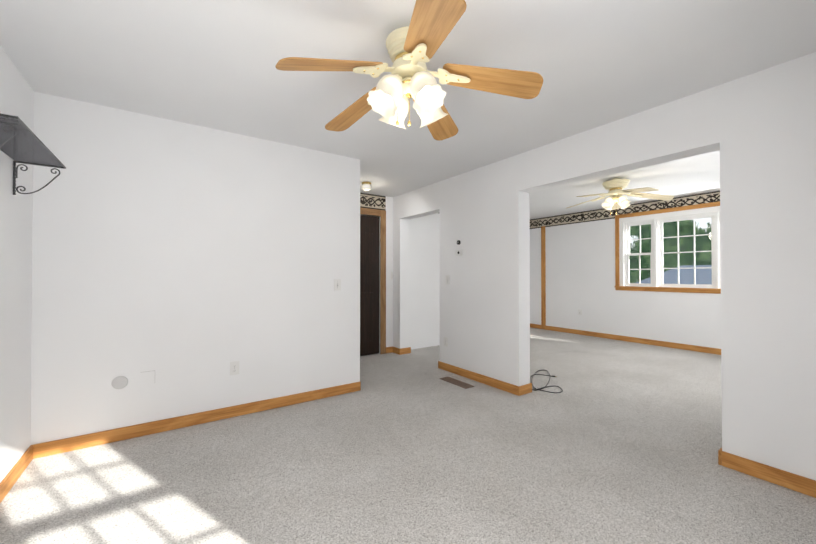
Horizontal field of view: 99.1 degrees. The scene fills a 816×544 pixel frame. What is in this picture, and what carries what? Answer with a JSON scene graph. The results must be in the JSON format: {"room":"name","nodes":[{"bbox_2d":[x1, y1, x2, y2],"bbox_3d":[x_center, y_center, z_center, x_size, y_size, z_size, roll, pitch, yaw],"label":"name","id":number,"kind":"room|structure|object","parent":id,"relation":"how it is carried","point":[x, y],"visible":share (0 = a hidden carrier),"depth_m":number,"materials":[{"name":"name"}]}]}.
{"room":"empty living room","nodes":[
{"label":"empty living room","id":0,"kind":"room"},
{"bbox_2d":[0,45,33,482],"bbox_3d":[-1.488,0.001,0.745,0.120,2.440,3.958,0,-1,-35],"label":"wall","id":1,"kind":"structure","parent":0,"point":[16,210],"depth_m":2.05,"materials":[{"name":"paint"}]},
{"bbox_2d":[0,444,35,502],"bbox_3d":[-1.438,1.176,0.788,0.020,0.092,3.688,0,-1,-35],"label":"baseboard","id":2,"kind":"structure","parent":1,"relation":"attached to","point":[10,479],"depth_m":2.04,"materials":[{"name":"brown wood"}]},
{"bbox_2d":[0,113,65,194],"bbox_3d":[-1.988,-0.554,1.767,0.214,0.210,0.846,0,-1,-35],"label":"shelf","id":3,"kind":"object","parent":1,"relation":"attached to","point":[21,141],"depth_m":1.83,"materials":[{"name":"black metal"}]},
{"bbox_2d":[31,91,359,444],"bbox_3d":[-1.534,0.021,3.043,2.416,2.440,0.123,0,-1,-35],"label":"wall","id":4,"kind":"structure","parent":0,"point":[187,263],"depth_m":2.77,"materials":[{"name":"paint"}]},
{"bbox_2d":[111,376,127,388],"bbox_3d":[-2.118,0.813,2.557,0.095,0.095,0.008,0,-1,-35],"label":"wall plate","id":5,"kind":"object","parent":4,"relation":"attached to","point":[119,382],"depth_m":2.55,"materials":[{"name":"white plastic"}]},
{"bbox_2d":[36,382,360,457],"bbox_3d":[-1.483,1.195,2.985,2.386,0.092,0.020,0,-1,-35],"label":"baseboard","id":6,"kind":"structure","parent":4,"relation":"attached to","point":[49,448],"depth_m":2.76,"materials":[{"name":"brown wood"}]},
{"bbox_2d":[230,361,238,375],"bbox_3d":[-1.489,0.826,2.990,0.072,0.116,0.009,0,-1,-35],"label":"outlet","id":7,"kind":"object","parent":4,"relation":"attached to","point":[234,367],"visible":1,"depth_m":2.99,"materials":[{"name":"white plastic"}]},
{"bbox_2d":[334,279,340,290],"bbox_3d":[-0.713,0.129,3.528,0.072,0.116,0.016,0,-1,-35],"label":"light switch","id":8,"kind":"object","parent":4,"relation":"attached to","point":[337,284],"visible":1,"depth_m":3.53,"materials":[{"name":"white plastic"}]},
{"bbox_2d":[360,196,439,353],"bbox_3d":[-0.084,-0.047,5.666,3.189,2.620,0.120,0,-1,-35],"label":"wall","id":9,"kind":"structure","parent":0,"point":[424,284],"depth_m":5.79,"materials":[{"name":"paint"}]},
{"bbox_2d":[360,215,379,355],"bbox_3d":[-0.769,0.196,5.103,0.837,2.101,0.128,0,-1,-35],"label":"hall door","id":10,"kind":"structure","parent":9,"relation":"in","point":[369,285],"depth_m":5.25,"materials":[{"name":"black wood"}]},
{"bbox_2d":[360,193,385,210],"bbox_3d":[-0.804,-1.068,5.100,1.111,0.226,0.002,0,-1,-35],"label":"trim","id":11,"kind":"structure","parent":9,"relation":"attached to","point":[372,201],"depth_m":5.28,"materials":[{"name":"paper"}]},
{"bbox_2d":[360,208,545,353],"bbox_3d":[0.907,0.116,6.316,5.176,2.305,0.103,0,-1,-35],"label":"door frame","id":12,"kind":"structure","parent":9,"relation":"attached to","point":[374,212],"depth_m":5.37,"materials":[{"name":"brown wood"}]},
{"bbox_2d":[0,327,815,543],"bbox_3d":[1.209,1.276,3.649,8.100,0.060,5.950,0,-1,-35],"label":"floor","id":13,"kind":"structure","parent":0,"point":[616,442],"depth_m":2.15,"materials":[{"name":"grey carpet"}]},
{"bbox_2d":[440,376,473,388],"bbox_3d":[0.546,1.245,3.927,0.130,0.008,0.432,0,-1,-35],"label":"floor vent","id":14,"kind":"object","parent":13,"relation":"in","point":[457,382],"visible":0.98,"depth_m":3.91,"materials":[{"name":"brown"}]},
{"bbox_2d":[530,370,562,392],"bbox_3d":[1.584,1.241,3.967,0.791,0.022,0.633,0,-1,-35],"label":"cord","id":15,"kind":"object","parent":13,"relation":"on","point":[546,385],"visible":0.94,"depth_m":3.76,"materials":[{"name":"black plastic"}]},
{"bbox_2d":[0,0,815,196],"bbox_3d":[-0.359,-1.265,2.345,3.783,0.120,5.290,0,-1,-35],"label":"ceiling","id":16,"kind":"structure","parent":0,"point":[213,63],"depth_m":1.98,"materials":[{"name":"paint"}]},
{"bbox_2d":[361,182,371,190],"bbox_3d":[-0.551,-1.133,4.622,0.136,0.106,0.136,0,-1,-35],"label":"hall ceiling light","id":17,"kind":"object","parent":16,"relation":"attached to","point":[366,186],"visible":1,"depth_m":4.57,"materials":[{"name":"white glass"}]},
{"bbox_2d":[275,0,542,140],"bbox_3d":[-0.025,-0.971,1.770,1.217,0.479,1.244,0,-1,-35],"label":"ceiling fan","id":18,"kind":"object","parent":16,"relation":"hanging from","point":[414,46],"visible":1,"depth_m":1.68,"materials":[{"name":"beige wood"}]},
{"bbox_2d":[393,52,815,479],"bbox_3d":[1.306,-0.066,3.411,0.180,2.620,5.170,0,-1,-35],"label":"wall","id":19,"kind":"structure","parent":0,"point":[757,130],"depth_m":2.21,"materials":[{"name":"paint"}]},
{"bbox_2d":[446,275,449,284],"bbox_3d":[0.498,0.102,4.407,0.016,0.116,0.072,0,-1,-35],"label":"light switch","id":20,"kind":"object","parent":19,"relation":"attached to","point":[447,279],"visible":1,"depth_m":4.40,"materials":[{"name":"white plastic"}]},
{"bbox_2d":[455,240,461,255],"bbox_3d":[0.614,-0.293,4.236,0.022,0.188,0.116,0,-1,-35],"label":"thermostat","id":21,"kind":"object","parent":19,"relation":"attached to","point":[458,252],"visible":1,"depth_m":4.23,"materials":[{"name":"white plastic"}]},
{"bbox_2d":[438,361,523,395],"bbox_3d":[0.759,1.203,4.019,0.016,0.092,1.277,0,-1,-35],"label":"baseboard","id":22,"kind":"structure","parent":19,"relation":"attached to","point":[517,390],"depth_m":3.88,"materials":[{"name":"brown wood"}]},
{"bbox_2d":[524,383,531,393],"bbox_3d":[0.920,1.204,4.130,0.016,0.092,1.277,0,-1,-35],"label":"baseboard","id":23,"kind":"structure","parent":19,"relation":"attached to","point":[528,387],"depth_m":3.57,"materials":[{"name":"brown wood"}]},
{"bbox_2d":[718,448,815,497],"bbox_3d":[2.300,1.184,1.787,0.016,0.092,1.084,0,-1,-35],"label":"baseboard","id":24,"kind":"structure","parent":19,"relation":"attached to","point":[793,481],"depth_m":2.04,"materials":[{"name":"brown wood"}]},
{"bbox_2d":[529,150,719,219],"bbox_3d":[2.854,-1.304,4.807,3.942,0.120,5.690,0,-1,-35],"label":"ceiling","id":25,"kind":"structure","parent":0,"point":[694,175],"depth_m":5.00,"materials":[{"name":"paint"}]},
{"bbox_2d":[567,178,673,213],"bbox_3d":[2.751,-1.006,4.680,1.276,0.479,1.256,0,-1,-35],"label":"room ceiling fan","id":26,"kind":"object","parent":25,"relation":"hanging from","point":[615,187],"visible":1,"depth_m":4.58,"materials":[{"name":"beige"}]},
{"bbox_2d":[530,206,720,348],"bbox_3d":[4.427,-0.045,5.882,0.120,2.620,5.690,0,-1,-35],"label":"wall","id":27,"kind":"structure","parent":0,"point":[580,265],"depth_m":6.75,"materials":[{"name":"paint"}]},
{"bbox_2d":[530,191,719,228],"bbox_3d":[4.376,-1.126,5.856,0.002,0.219,5.450,0,-1,-35],"label":"trim","id":28,"kind":"structure","parent":27,"relation":"attached to","point":[599,214],"depth_m":6.44,"materials":[{"name":"paper"}]},
{"bbox_2d":[532,324,720,354],"bbox_3d":[4.360,1.219,5.843,0.020,0.092,5.420,0,-1,-35],"label":"baseboard","id":29,"kind":"structure","parent":27,"relation":"attached to","point":[717,351],"depth_m":6.20,"materials":[{"name":"brown wood"}]},
{"bbox_2d":[615,201,720,293],"bbox_3d":[4.533,-0.369,5.686,0.140,1.404,2.136,0,-1,-35],"label":"window","id":30,"kind":"structure","parent":27,"relation":"in","point":[656,221],"depth_m":5.97,"materials":[{"name":"white plastic"}]},
{"label":"outside","id":31,"kind":"structure","parent":0,"visible":0},
{"bbox_2d":[629,218,711,282],"bbox_3d":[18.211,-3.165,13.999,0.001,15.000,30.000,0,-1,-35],"label":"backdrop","id":32,"kind":"structure","parent":31,"point":[684,231],"depth_m":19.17,"materials":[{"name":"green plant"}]},
{"bbox_3d":[11.834,2.147,9.549,15.500,0.100,30.000,0,-1,-35],"label":"ground","id":33,"kind":"structure","parent":31,"visible":0},
{"bbox_2d":[636,265,711,284],"bbox_3d":[11.909,0.928,14.291,4.600,2.420,3.700,0,-1,-35],"label":"house","id":34,"kind":"structure","parent":33,"relation":"on","point":[689,276],"depth_m":13.74,"materials":[{"name":"grey"}]}
]}

